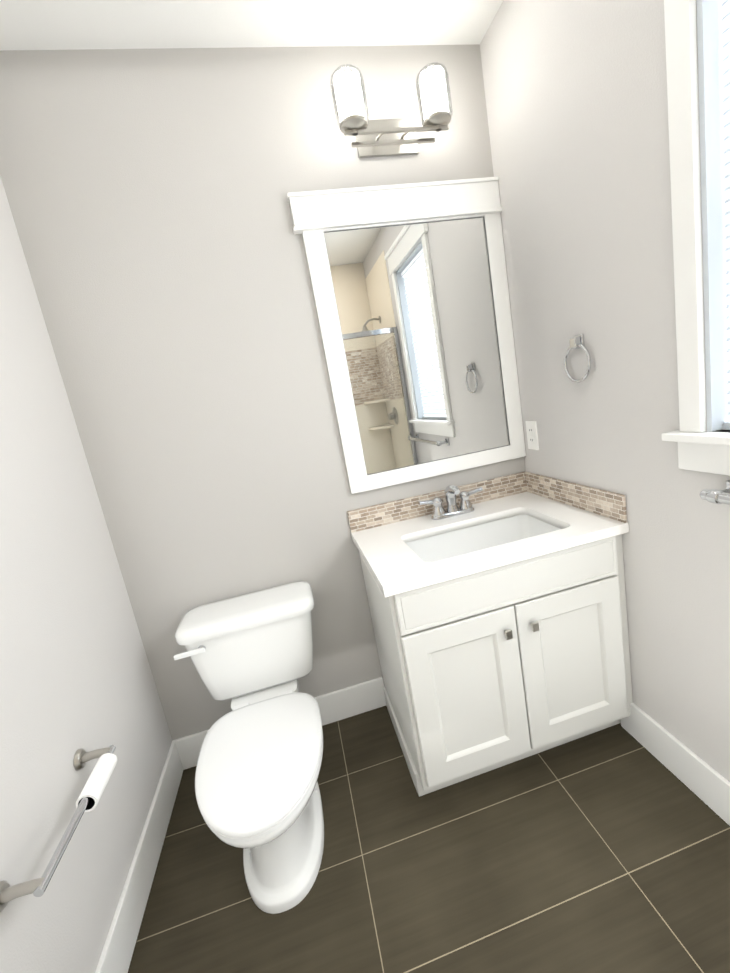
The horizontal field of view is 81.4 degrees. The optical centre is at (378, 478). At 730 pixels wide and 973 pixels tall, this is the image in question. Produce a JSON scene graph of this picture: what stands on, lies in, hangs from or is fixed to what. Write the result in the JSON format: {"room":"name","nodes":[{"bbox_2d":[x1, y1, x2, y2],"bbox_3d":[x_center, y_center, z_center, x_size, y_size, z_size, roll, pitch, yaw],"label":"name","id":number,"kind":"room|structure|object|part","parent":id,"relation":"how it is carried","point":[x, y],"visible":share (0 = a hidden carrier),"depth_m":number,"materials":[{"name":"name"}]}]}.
{"room":"bathroom","nodes":[
{"label":"bathroom","id":0,"kind":"room"},
{"bbox_2d":[0,176,171,972],"bbox_3d":[-0.787,0.142,0.318,0.120,2.440,2.300,-12,11,-11],"label":"wall","id":1,"kind":"structure","parent":0,"point":[75,673],"depth_m":1.10,"materials":[{"name":"white paint"}]},
{"bbox_2d":[0,745,116,913],"bbox_3d":[-0.670,0.723,0.918,0.094,0.057,0.363,-12,11,-11],"label":"toilet paper holder","id":2,"kind":"object","parent":1,"relation":"attached to","point":[88,799],"visible":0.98,"depth_m":0.93,"materials":[{"name":"silver metal"}]},
{"bbox_2d":[95,742,182,972],"bbox_3d":[-0.609,1.191,0.901,0.013,0.132,1.537,-12,11,-11],"label":"baseboard","id":3,"kind":"structure","parent":1,"relation":"attached to","point":[118,947],"depth_m":1.21,"materials":[{"name":"white wood"}]},
{"bbox_2d":[0,0,502,50],"bbox_3d":[-0.169,-1.264,0.244,1.853,0.100,2.540,-12,11,-11],"label":"ceiling","id":4,"kind":"structure","parent":0,"point":[81,24],"depth_m":1.27,"materials":[{"name":"white paint"}]},
{"bbox_2d":[0,44,524,740],"bbox_3d":[-0.221,-0.213,1.648,1.853,2.440,0.120,-12,11,-11],"label":"wall","id":5,"kind":"structure","parent":0,"point":[150,208],"depth_m":1.46,"materials":[{"name":"grey paint"}]},
{"bbox_2d":[172,677,385,769],"bbox_3d":[-0.380,0.992,1.727,0.846,0.132,0.013,-12,11,-11],"label":"baseboard","id":6,"kind":"structure","parent":5,"relation":"attached to","point":[347,702],"depth_m":1.76,"materials":[{"name":"white wood"}]},
{"bbox_2d":[330,62,452,157],"bbox_3d":[0.041,-1.215,1.401,0.391,0.181,0.174,-12,11,-11],"label":"sconce","id":7,"kind":"object","parent":5,"relation":"attached to","point":[385,137],"visible":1,"depth_m":1.37,"materials":[{"name":"white glass"}]},
{"bbox_2d":[287,177,525,493],"bbox_3d":[0.155,-0.524,1.603,0.780,1.058,0.040,-12,11,-11],"label":"mirror","id":8,"kind":"object","parent":5,"relation":"attached to","point":[409,281],"visible":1,"depth_m":1.60,"materials":[{"name":"white mirror"}]},
{"bbox_3d":[0.174,-0.499,1.624,0.622,0.883,0.012,-12,11,-11],"label":"glass","id":9,"kind":"part","parent":8,"relation":"part of","materials":[{"name":"white"}]},
{"bbox_2d":[347,471,627,532],"bbox_3d":[0.319,0.131,1.476,0.780,0.087,0.546,-12,11,-11],"label":"backsplash","id":10,"kind":"structure","parent":5,"relation":"attached to","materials":[{"name":"tile"}]},
{"bbox_2d":[128,706,729,972],"bbox_3d":[0.260,1.194,0.718,1.853,0.100,2.540,-12,11,-11],"label":"floor","id":11,"kind":"structure","parent":0,"point":[606,850],"depth_m":1.14,"materials":[{"name":"tile"}]},
{"bbox_2d":[174,581,323,913],"bbox_3d":[-0.367,0.797,1.340,0.474,0.649,0.702,-12,11,-11],"label":"toilet","id":12,"kind":"object","parent":11,"relation":"on","point":[257,791],"visible":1,"depth_m":1.28,"materials":[{"name":"white ceramic"}]},
{"bbox_3d":[-0.622,0.575,1.398,0.097,0.024,0.022,-12,11,-11],"label":"lever","id":13,"kind":"part","parent":12,"relation":"part of","materials":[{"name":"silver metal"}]},
{"bbox_3d":[-0.468,0.470,1.520,0.468,0.049,0.214,-12,11,-11],"label":"tank lid","id":14,"kind":"part","parent":12,"relation":"part of","materials":[{"name":"white ceramic"}]},
{"bbox_3d":[-0.443,0.620,1.552,0.440,0.262,0.193,-12,11,-11],"label":"tank","id":15,"kind":"part","parent":12,"relation":"part of","materials":[{"name":"white ceramic"}]},
{"bbox_3d":[-0.341,0.805,1.234,0.367,0.040,0.482,-12,11,-11],"label":"lid","id":16,"kind":"part","parent":12,"relation":"part of","materials":[{"name":"white plastic"}]},
{"bbox_2d":[347,471,632,796],"bbox_3d":[0.384,0.493,1.535,0.780,0.911,0.567,-12,11,-11],"label":"bathroom vanity","id":17,"kind":"object","parent":11,"relation":"on","point":[498,609],"visible":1,"depth_m":1.31,"materials":[{"name":"white paint"}]},
{"bbox_2d":[351,490,628,597],"bbox_3d":[0.328,0.188,1.485,0.779,0.030,0.550,-12,11,-11],"label":"countertop","id":18,"kind":"structure","parent":17,"relation":"on","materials":[{"name":"white stone"}]},
{"bbox_2d":[418,484,482,520],"bbox_3d":[0.290,0.085,1.638,0.266,0.127,0.111,-12,11,-11],"label":"faucet","id":19,"kind":"object","parent":18,"relation":"on","point":[465,511],"depth_m":1.65,"materials":[{"name":"silver metal"}]},
{"bbox_2d":[480,0,729,781],"bbox_3d":[0.878,-0.211,0.644,0.120,2.440,2.300,-12,11,-11],"label":"wall","id":20,"kind":"structure","parent":0,"point":[576,97],"depth_m":1.20,"materials":[{"name":"white paint"}]},
{"bbox_2d":[525,421,538,449],"bbox_3d":[0.614,-0.172,1.697,0.009,0.115,0.070,-12,11,-11],"label":"electrical outlet","id":21,"kind":"object","parent":20,"relation":"attached to","point":[532,434],"visible":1,"depth_m":1.69,"materials":[{"name":"white plastic"}]},
{"bbox_2d":[564,334,590,382],"bbox_3d":[0.629,-0.377,1.339,0.031,0.147,0.122,-12,11,-11],"label":"towel ring","id":22,"kind":"object","parent":20,"relation":"attached to","point":[576,341],"visible":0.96,"depth_m":1.32,"materials":[{"name":"silver metal"}]},
{"bbox_2d":[621,703,729,825],"bbox_3d":[0.978,0.898,0.982,0.013,0.132,1.080,-12,11,-11],"label":"baseboard","id":23,"kind":"structure","parent":20,"relation":"attached to","point":[702,780],"depth_m":1.27,"materials":[{"name":"white wood"}]},
{"bbox_2d":[662,0,729,475],"bbox_3d":[0.780,-0.582,0.614,0.167,1.242,0.769,-12,11,-11],"label":"window","id":24,"kind":"structure","parent":20,"relation":"in","point":[700,449],"depth_m":0.91,"materials":[{"name":"white"}]},
{"bbox_2d":[721,0,729,423],"bbox_3d":[0.793,-0.560,0.620,0.030,1.003,0.567,-12,11,-11],"label":"blinds","id":25,"kind":"object","parent":24,"relation":"attached to","point":[726,70],"visible":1,"depth_m":0.88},
{"bbox_2d":[700,480,729,504],"bbox_3d":[0.835,0.079,0.655,0.079,0.044,0.654,-12,11,-11],"label":"towel bar","id":26,"kind":"object","parent":20,"relation":"attached to","point":[715,496],"visible":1,"depth_m":0.93,"materials":[{"name":"silver metal"}]}
]}

